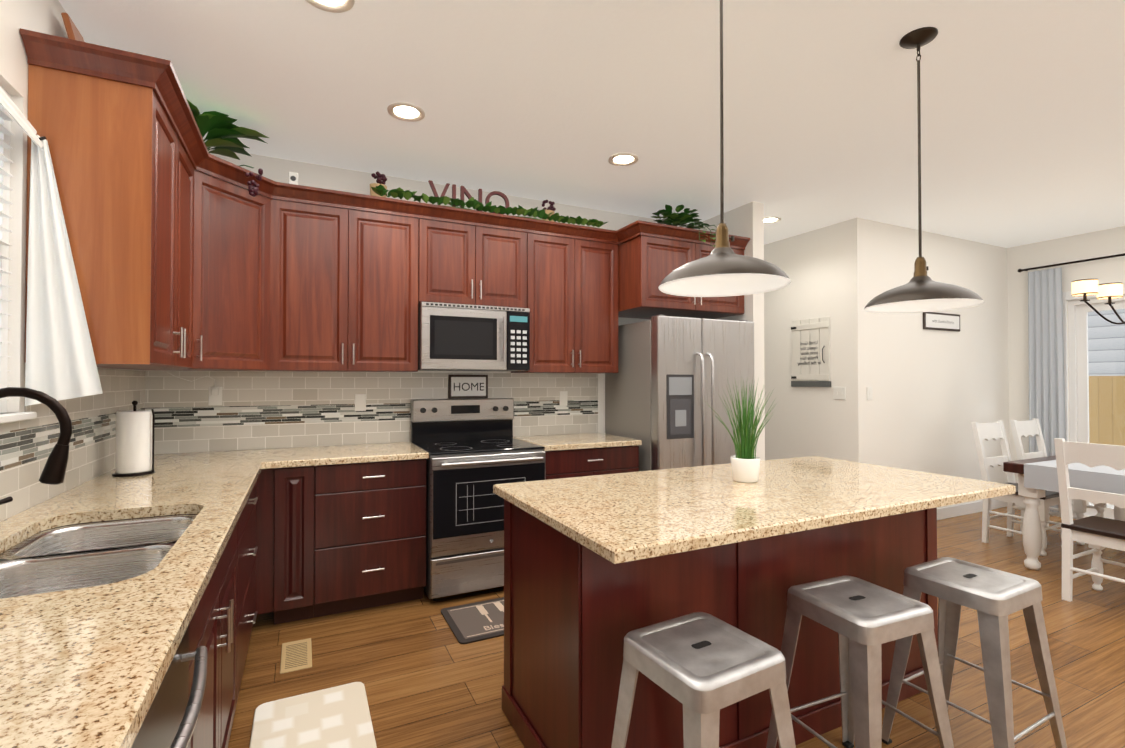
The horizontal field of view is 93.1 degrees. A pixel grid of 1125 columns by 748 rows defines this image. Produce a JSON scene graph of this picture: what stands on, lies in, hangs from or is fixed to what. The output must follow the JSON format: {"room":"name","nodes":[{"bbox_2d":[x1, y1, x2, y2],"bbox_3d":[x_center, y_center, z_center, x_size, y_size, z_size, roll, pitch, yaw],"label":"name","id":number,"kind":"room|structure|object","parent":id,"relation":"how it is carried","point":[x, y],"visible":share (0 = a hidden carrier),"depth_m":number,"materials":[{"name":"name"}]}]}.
{"room":"kitchen and dining room","nodes":[
{"label":"kitchen and dining room","id":0,"kind":"room"},
{"bbox_2d":[0,0,1124,561],"bbox_3d":[2.125,-0.014,2.540,7.975,2.800,9.440,0,-1,-26],"label":"wall","id":1,"kind":"structure","parent":0,"point":[936,392],"depth_m":5.01,"materials":[{"name":"white paint"}]},
{"bbox_2d":[0,85,36,423],"bbox_3d":[-1.605,-0.391,1.308,0.125,1.074,1.060,0,-1,-26],"label":"kitchen window","id":2,"kind":"structure","parent":1,"relation":"in","point":[6,119],"depth_m":1.72,"materials":[{"name":"white paint"}]},
{"bbox_2d":[0,86,102,405],"bbox_3d":[-1.500,-0.433,1.415,0.203,1.070,0.940,0,-1,-26],"label":"sheer curtain","id":3,"kind":"object","parent":2,"relation":"hanging from","point":[60,362],"visible":0.96,"depth_m":1.80,"materials":[{"name":"white fabric"}]},
{"bbox_2d":[0,364,147,520],"bbox_3d":[-1.666,0.207,1.498,0.007,0.491,3.649,0,-1,-26],"label":"backsplash","id":4,"kind":"structure","parent":1,"relation":"attached to","point":[26,446],"depth_m":2.15,"materials":[{"name":"tile"}]},
{"bbox_2d":[20,32,183,370],"bbox_3d":[-1.749,-0.582,2.062,0.340,1.095,0.423,0,-1,-26],"label":"upper cabinet","id":5,"kind":"object","parent":1,"relation":"attached to","point":[114,147],"depth_m":1.90,"materials":[{"name":"brown wood"}]},
{"bbox_2d":[61,12,83,41],"bbox_3d":[-1.855,-1.199,2.064,0.090,0.294,0.160,0,-1,-26],"label":"wood board","id":6,"kind":"object","parent":5,"relation":"on","point":[72,31],"visible":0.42,"depth_m":1.99,"materials":[{"name":"brown wood"}]},
{"bbox_2d":[114,120,195,370],"bbox_3d":[-1.933,-0.577,2.440,0.340,1.095,0.419,0,-1,-26],"label":"upper cabinet","id":7,"kind":"object","parent":1,"relation":"attached to","point":[184,262],"depth_m":2.56,"materials":[{"name":"brown wood"}]},
{"bbox_2d":[196,148,275,370],"bbox_3d":[-1.805,-0.573,2.918,0.348,1.092,0.348,0,-1,-26],"label":"upper cabinet","id":8,"kind":"object","parent":1,"relation":"attached to","point":[234,226],"depth_m":2.90,"materials":[{"name":"brown wood"}]},
{"bbox_2d":[153,90,268,159],"bbox_3d":[-1.909,-1.222,2.777,0.670,0.361,0.538,0,-1,-26],"label":"potted plant","id":9,"kind":"object","parent":8,"relation":"on","point":[224,133],"visible":0.48,"depth_m":2.85,"materials":[{"name":"green plant"}]},
{"bbox_2d":[241,165,262,196],"bbox_3d":[-1.666,-1.039,2.882,0.071,0.159,0.084,-1,-1,43],"label":"grape","id":10,"kind":"object","parent":9,"relation":"hanging from","point":[253,189],"depth_m":2.87,"materials":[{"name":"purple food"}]},
{"bbox_2d":[272,196,419,371],"bbox_3d":[-1.410,-0.524,3.471,0.864,1.015,0.340,0,-1,-26],"label":"upper cabinet","id":11,"kind":"object","parent":1,"relation":"attached to","point":[346,279],"depth_m":3.31,"materials":[{"name":"brown wood"}]},
{"bbox_2d":[288,172,297,184],"bbox_3d":[-1.655,-1.135,3.272,0.055,0.200,0.042,0,-1,-26],"label":"electrical outlet","id":12,"kind":"object","parent":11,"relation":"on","point":[292,177],"visible":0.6,"depth_m":3.25,"materials":[{"name":"white plastic"}]},
{"bbox_2d":[148,371,597,453],"bbox_3d":[-1.071,0.236,3.813,3.042,0.491,0.007,0,-1,-26],"label":"backsplash","id":13,"kind":"structure","parent":1,"relation":"attached to","point":[260,410],"depth_m":3.55,"materials":[{"name":"tile"}]},
{"bbox_2d":[208,387,221,405],"bbox_3d":[-2.134,0.138,3.275,0.067,0.110,0.032,0,-1,-26],"label":"outlet","id":14,"kind":"object","parent":13,"relation":"attached to","point":[215,395],"depth_m":3.28,"materials":[{"name":"white plastic"}]},
{"bbox_2d":[355,394,365,410],"bbox_3d":[-1.382,0.194,3.640,0.064,0.110,0.032,0,-1,-26],"label":"outlet","id":15,"kind":"object","parent":13,"relation":"attached to","point":[360,399],"depth_m":3.65,"materials":[{"name":"white plastic"}]},
{"bbox_2d":[560,391,566,405],"bbox_3d":[0.001,0.198,4.313,0.054,0.114,0.032,0,-1,-26],"label":"outlet","id":16,"kind":"object","parent":13,"relation":"attached to","point":[563,394],"depth_m":4.33,"materials":[{"name":"white plastic"}]},
{"bbox_2d":[420,216,527,307],"bbox_3d":[-0.675,-0.750,3.831,0.769,0.555,0.340,0,-1,-26],"label":"upper cabinet","id":17,"kind":"object","parent":1,"relation":"attached to","point":[462,261],"depth_m":3.67,"materials":[{"name":"brown wood"}]},
{"bbox_2d":[418,302,529,370],"bbox_3d":[-0.651,-0.246,3.775,0.760,0.441,0.444,0,-1,-26],"label":"microwave","id":18,"kind":"object","parent":17,"relation":"attached to","point":[459,337],"visible":1,"depth_m":3.60,"materials":[{"name":"silver metal"}]},
{"bbox_2d":[511,228,619,373],"bbox_3d":[0.020,-0.516,4.166,0.774,1.015,0.340,0,-1,-26],"label":"upper cabinet","id":19,"kind":"object","parent":1,"relation":"attached to","point":[574,281],"depth_m":4.01,"materials":[{"name":"brown wood"}]},
{"bbox_2d":[370,171,606,228],"bbox_3d":[-0.454,-1.171,3.756,1.718,0.282,0.239,0,-1,-26],"label":"garland","id":20,"kind":"object","parent":19,"relation":"on","point":[379,188],"visible":0.94,"depth_m":3.64,"materials":[{"name":"green plant"}]},
{"bbox_2d":[604,221,747,318],"bbox_3d":[0.895,-0.795,4.429,1.016,0.610,0.640,0,-1,-26],"label":"upper cabinet","id":21,"kind":"object","parent":1,"relation":"attached to","point":[649,253],"depth_m":4.06,"materials":[{"name":"brown wood"}]},
{"bbox_2d":[652,205,716,246],"bbox_3d":[0.956,-1.123,4.168,0.538,0.426,0.501,0,-1,-26],"label":"potted plant","id":22,"kind":"object","parent":21,"relation":"on","point":[681,218],"visible":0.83,"depth_m":4.18,"materials":[{"name":"green plant"}]},
{"bbox_2d":[791,317,830,386],"bbox_3d":[2.374,-0.204,5.121,0.049,0.654,0.432,0,-1,-26],"label":"door sign","id":23,"kind":"object","parent":1,"relation":"attached to","point":[810,352],"visible":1,"depth_m":5.11,"materials":[{"name":"white wood"}]},
{"bbox_2d":[833,387,845,399],"bbox_3d":[2.523,0.176,4.856,0.010,0.116,0.120,0,-1,-26],"label":"switch plate","id":24,"kind":"object","parent":1,"relation":"attached to","point":[839,393],"depth_m":4.85,"materials":[{"name":"white plastic"}]},
{"bbox_2d":[867,387,872,399],"bbox_3d":[2.745,0.174,4.757,0.072,0.116,0.010,0,-1,-26],"label":"switch plate","id":25,"kind":"object","parent":1,"relation":"attached to","point":[869,389],"depth_m":4.75,"materials":[{"name":"white plastic"}]},
{"bbox_2d":[923,312,959,331],"bbox_3d":[3.736,-0.515,5.241,0.600,0.170,0.020,0,-1,-26],"label":"frame","id":26,"kind":"object","parent":1,"relation":"attached to","point":[940,321],"visible":1,"depth_m":5.22,"materials":[{"name":"brown"}]},
{"bbox_2d":[937,499,1007,519],"bbox_3d":[3.740,1.365,5.221,2.470,0.110,0.018,0,-1,-26],"label":"baseboard","id":27,"kind":"structure","parent":1,"relation":"attached to","point":[958,510],"depth_m":5.38,"materials":[{"name":"white paint"}]},
{"bbox_2d":[1018,253,1124,271],"bbox_3d":[5.402,-1.108,4.548,0.093,0.040,2.490,0,-1,-26],"label":"curtain rod","id":28,"kind":"object","parent":1,"relation":"hanging from","point":[1019,270],"depth_m":5.18,"materials":[{"name":"black metal"}]},
{"bbox_2d":[1022,265,1065,511],"bbox_3d":[4.934,0.163,5.433,0.044,2.460,0.310,0,-1,-26],"label":"curtain","id":29,"kind":"object","parent":28,"relation":"hanging from","point":[1046,363],"depth_m":5.43,"materials":[{"name":"grey fabric"}]},
{"bbox_2d":[1058,285,1124,518],"bbox_3d":[5.491,0.289,4.551,0.118,2.245,1.950,0,-1,-26],"label":"door frame","id":30,"kind":"structure","parent":1,"relation":"attached to","point":[1079,372],"depth_m":5.29,"materials":[{"name":"white paint"}]},
{"bbox_2d":[58,0,1124,247],"bbox_3d":[2.125,-1.464,2.558,7.975,0.100,9.440,0,-1,-26],"label":"ceiling","id":31,"kind":"structure","parent":0,"point":[1022,116],"depth_m":2.72,"materials":[{"name":"white paint"}]},
{"bbox_2d":[305,0,354,12],"bbox_3d":[-0.880,-1.415,1.985,0.195,0.010,0.195,0,-1,25],"label":"recessed light","id":32,"kind":"object","parent":31,"relation":"in","point":[334,6],"depth_m":2.04,"materials":[{"name":"white"}]},
{"bbox_2d":[387,102,424,121],"bbox_3d":[-0.839,-1.404,2.861,0.195,0.010,0.195,1,-1,-35],"label":"recessed light","id":33,"kind":"object","parent":31,"relation":"in","point":[407,112],"depth_m":2.86,"materials":[{"name":"white"}]},
{"bbox_2d":[608,153,638,165],"bbox_3d":[0.398,-1.397,3.474,0.195,0.010,0.195,0,-1,25],"label":"recessed light","id":34,"kind":"object","parent":31,"relation":"in","point":[620,159],"depth_m":3.48,"materials":[{"name":"white"}]},
{"bbox_2d":[658,0,790,296],"bbox_3d":[0.527,-0.854,1.761,0.416,1.137,0.416,0,-1,-26],"label":"pendant light","id":35,"kind":"object","parent":31,"relation":"hanging from","point":[722,269],"visible":1,"depth_m":1.75,"materials":[{"name":"grey metal"}]},
{"bbox_2d":[764,217,780,223],"bbox_3d":[1.861,-1.380,4.786,0.195,0.010,0.195,0,-1,25],"label":"recessed light","id":36,"kind":"object","parent":31,"relation":"in","point":[767,220],"depth_m":4.78,"materials":[{"name":"white"}]},
{"bbox_2d":[864,27,983,312],"bbox_3d":[1.498,-0.848,2.234,0.416,1.137,0.416,0,-1,-26],"label":"pendant light","id":37,"kind":"object","parent":31,"relation":"hanging from","point":[921,291],"visible":1,"depth_m":2.21,"materials":[{"name":"grey metal"}]},
{"bbox_2d":[1071,279,1124,323],"bbox_3d":[4.221,-0.867,3.829,0.753,1.059,0.730,0,-1,-26],"label":"chandelier","id":38,"kind":"object","parent":31,"relation":"hanging from","point":[1084,288],"visible":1,"depth_m":4.04,"materials":[{"name":"black metal"}]},
{"bbox_2d":[228,507,1124,747],"bbox_3d":[2.125,1.436,2.521,7.975,0.100,9.440,0,-1,-26],"label":"floor","id":39,"kind":"structure","parent":0,"point":[421,673],"depth_m":2.51,"materials":[{"name":"brown wood"}]},
{"bbox_2d":[41,472,260,679],"bbox_3d":[-1.725,0.942,2.314,0.620,0.880,0.904,0,-1,-26],"label":"base cabinet","id":40,"kind":"object","parent":39,"relation":"on","point":[243,547],"depth_m":2.40,"materials":[{"name":"brown wood"}]},
{"bbox_2d":[0,448,271,747],"bbox_3d":[-1.173,0.467,1.233,0.660,0.035,4.547,0,-1,-26],"label":"countertop","id":41,"kind":"structure","parent":40,"relation":"on","point":[87,667],"depth_m":0.99,"materials":[{"name":"stone"}]},
{"bbox_2d":[0,387,71,504],"bbox_3d":[-1.473,0.243,1.449,0.252,0.417,0.193,0,-1,-26],"label":"faucet","id":42,"kind":"object","parent":41,"relation":"on","point":[54,470],"visible":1,"depth_m":1.42,"materials":[{"name":"black metal"}]},
{"bbox_2d":[0,515,196,598],"bbox_3d":[-1.279,0.589,1.432,0.440,0.199,0.834,0,-1,-26],"label":"sink","id":43,"kind":"object","parent":41,"relation":"in","point":[76,556],"visible":0.29,"depth_m":1.50,"materials":[{"name":"silver metal"}]},
{"bbox_2d":[112,400,154,476],"bbox_3d":[-1.992,0.294,2.479,0.157,0.342,0.156,0,-1,-26],"label":"paper towel holder","id":44,"kind":"object","parent":41,"relation":"on","point":[134,442],"visible":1,"depth_m":2.43,"materials":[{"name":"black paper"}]},
{"bbox_2d":[188,565,240,747],"bbox_3d":[-1.311,1.052,1.461,0.620,0.638,0.989,0,-1,-26],"label":"base cabinet","id":45,"kind":"object","parent":39,"relation":"on","point":[215,624],"depth_m":1.58,"materials":[{"name":"brown wood"}]},
{"bbox_2d":[131,625,206,747],"bbox_3d":[-0.920,0.918,0.749,0.678,0.868,0.620,0,-1,-26],"label":"dishwasher","id":46,"kind":"object","parent":45,"relation":"in","point":[171,718],"visible":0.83,"depth_m":0.97,"materials":[{"name":"silver metal"}]},
{"bbox_2d":[257,468,268,613],"bbox_3d":[-2.018,0.951,3.012,0.702,0.880,0.600,0,-1,-26],"label":"base cabinet","id":47,"kind":"object","parent":39,"relation":"on","point":[263,561],"depth_m":2.88,"materials":[{"name":"brown wood"}]},
{"bbox_2d":[269,465,316,624],"bbox_3d":[-1.608,0.953,3.201,0.199,0.880,0.620,0,-1,-26],"label":"base cabinet","id":48,"kind":"object","parent":39,"relation":"on","point":[305,542],"depth_m":2.93,"materials":[{"name":"brown wood"}]},
{"bbox_2d":[280,638,311,673],"bbox_3d":[-1.311,1.384,2.624,0.135,0.006,0.310,0,-1,-26],"label":"floor vent","id":49,"kind":"object","parent":39,"relation":"in","point":[296,655],"visible":1,"depth_m":2.60,"materials":[{"name":"beige metal"}]},
{"bbox_2d":[249,682,376,747],"bbox_3d":[-0.776,1.368,1.667,0.420,0.013,1.400,0,-1,-26],"label":"area rug","id":50,"kind":"object","parent":39,"relation":"on","point":[336,717],"visible":0.92,"depth_m":2.10,"materials":[{"name":"beige fabric"}]},
{"bbox_2d":[317,459,425,616],"bbox_3d":[-1.239,0.956,3.380,0.620,0.880,0.620,0,-1,-26],"label":"base cabinet","id":51,"kind":"object","parent":39,"relation":"on","point":[371,516],"depth_m":3.10,"materials":[{"name":"brown wood"}]},
{"bbox_2d":[268,442,428,467],"bbox_3d":[-1.339,0.494,3.321,0.868,0.035,0.647,0,-1,-26],"label":"countertop","id":52,"kind":"structure","parent":51,"relation":"on","point":[374,452],"depth_m":3.18,"materials":[{"name":"stone"}]},
{"bbox_2d":[441,597,503,643],"bbox_3d":[-0.272,1.387,3.102,0.780,0.010,0.460,0,-1,-26],"label":"area rug","id":53,"kind":"object","parent":39,"relation":"on","point":[474,622],"visible":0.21,"depth_m":2.99,"materials":[{"name":"grey fabric"}]},
{"bbox_2d":[411,398,545,600],"bbox_3d":[-0.582,0.790,3.625,0.755,1.219,0.750,0,-1,-26],"label":"range","id":54,"kind":"object","parent":39,"relation":"on","point":[475,449],"visible":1,"depth_m":3.33,"materials":[{"name":"silver metal"}]},
{"bbox_2d":[448,375,487,398],"bbox_3d":[-0.702,0.093,3.979,0.300,0.178,0.018,0,-1,-26],"label":"home sign","id":55,"kind":"object","parent":54,"relation":"on","point":[466,386],"visible":1,"depth_m":3.97,"materials":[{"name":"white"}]},
{"bbox_2d":[545,445,638,479],"bbox_3d":[0.083,0.964,4.023,0.769,0.880,0.620,0,-1,-26],"label":"base cabinet","id":56,"kind":"object","parent":39,"relation":"on","point":[569,463],"depth_m":3.74,"materials":[{"name":"brown wood"}]},
{"bbox_2d":[513,432,641,450],"bbox_3d":[0.088,0.502,4.015,0.779,0.035,0.647,0,-1,-26],"label":"countertop","id":57,"kind":"structure","parent":56,"relation":"on","point":[578,440],"depth_m":3.87,"materials":[{"name":"stone"}]},
{"bbox_2d":[605,314,754,470],"bbox_3d":[0.960,0.488,4.329,0.940,1.834,0.826,0,-1,-26],"label":"refrigerator","id":58,"kind":"object","parent":39,"relation":"on","point":[664,385],"visible":0.6,"depth_m":3.99,"materials":[{"name":"grey metal"}]},
{"bbox_2d":[611,612,795,747],"bbox_3d":[0.371,1.044,1.417,0.414,0.654,0.414,0,-1,-30],"label":"stool","id":59,"kind":"object","parent":39,"relation":"on","point":[703,668],"visible":1,"depth_m":1.35,"materials":[{"name":"metal"}]},
{"bbox_2d":[502,499,937,747],"bbox_3d":[0.710,0.942,2.306,1.823,0.882,0.728,0,-1,-26],"label":"kitchen island","id":60,"kind":"object","parent":39,"relation":"on","point":[575,612],"visible":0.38,"depth_m":1.88,"materials":[{"name":"brown wood"}]},
{"bbox_2d":[493,456,1015,563],"bbox_3d":[0.798,0.480,2.227,1.950,0.035,0.970,0,-1,-26],"label":"island countertop","id":61,"kind":"structure","parent":60,"relation":"on","point":[616,518],"depth_m":1.95,"materials":[{"name":"stone"}]},
{"bbox_2d":[714,376,775,482],"bbox_3d":[0.814,0.235,2.311,0.303,0.454,0.307,0,-1,-26],"label":"potted plant","id":62,"kind":"object","parent":61,"relation":"on","point":[745,463],"visible":1,"depth_m":2.28,"materials":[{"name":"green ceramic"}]},
{"bbox_2d":[766,576,953,747],"bbox_3d":[0.956,1.048,1.724,0.414,0.654,0.414,0,-1,-23],"label":"stool","id":63,"kind":"object","parent":39,"relation":"on","point":[865,620],"visible":0.98,"depth_m":1.64,"materials":[{"name":"metal"}]},
{"bbox_2d":[882,557,1066,747],"bbox_3d":[1.472,1.051,1.919,0.428,0.654,0.428,0,-1,-26],"label":"stool","id":64,"kind":"object","parent":39,"relation":"on","point":[994,598],"visible":0.88,"depth_m":1.85,"materials":[{"name":"metal"}]},
{"bbox_2d":[971,421,1071,555],"bbox_3d":[3.789,0.909,4.406,0.440,0.999,0.502,0,-1,-26],"label":"dining chair","id":65,"kind":"object","parent":39,"relation":"on","point":[988,431],"visible":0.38,"depth_m":4.46,"materials":[{"name":"white wood"}]},
{"bbox_2d":[1010,418,1106,544],"bbox_3d":[4.346,0.913,4.677,0.440,0.999,0.502,0,-1,-26],"label":"dining chair","id":66,"kind":"object","parent":39,"relation":"on","point":[1031,428],"visible":0.42,"depth_m":4.78,"materials":[{"name":"white wood"}]},
{"bbox_2d":[1003,456,1124,569],"bbox_3d":[4.217,1.022,3.833,1.730,0.759,0.980,0,-1,-26],"label":"dining table","id":67,"kind":"object","parent":39,"relation":"on","point":[1032,537],"visible":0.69,"depth_m":3.82,"materials":[{"name":"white wood"}]},
{"bbox_2d":[1024,460,1124,494],"bbox_3d":[4.124,0.720,3.792,1.538,0.164,0.720,0,-1,-26],"label":"table runner","id":68,"kind":"object","parent":67,"relation":"on","point":[1042,475],"visible":0.6,"depth_m":3.54,"materials":[{"name":"grey fabric"}]},
{"bbox_2d":[1054,438,1124,601],"bbox_3d":[3.346,0.894,3.189,0.502,0.999,0.440,0,-1,-26],"label":"dining chair","id":69,"kind":"object","parent":39,"relation":"on","point":[1097,534],"visible":1,"depth_m":3.24,"materials":[{"name":"white wood"}]},
{"label":"outside","id":70,"kind":"structure","parent":0,"visible":0},
{"bbox_2d":[1088,309,1124,445],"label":"window","id":71,"kind":"structure","parent":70,"point":[1094,415],"depth_m":7.14,"materials":[{"name":"clear glass"}]}
]}

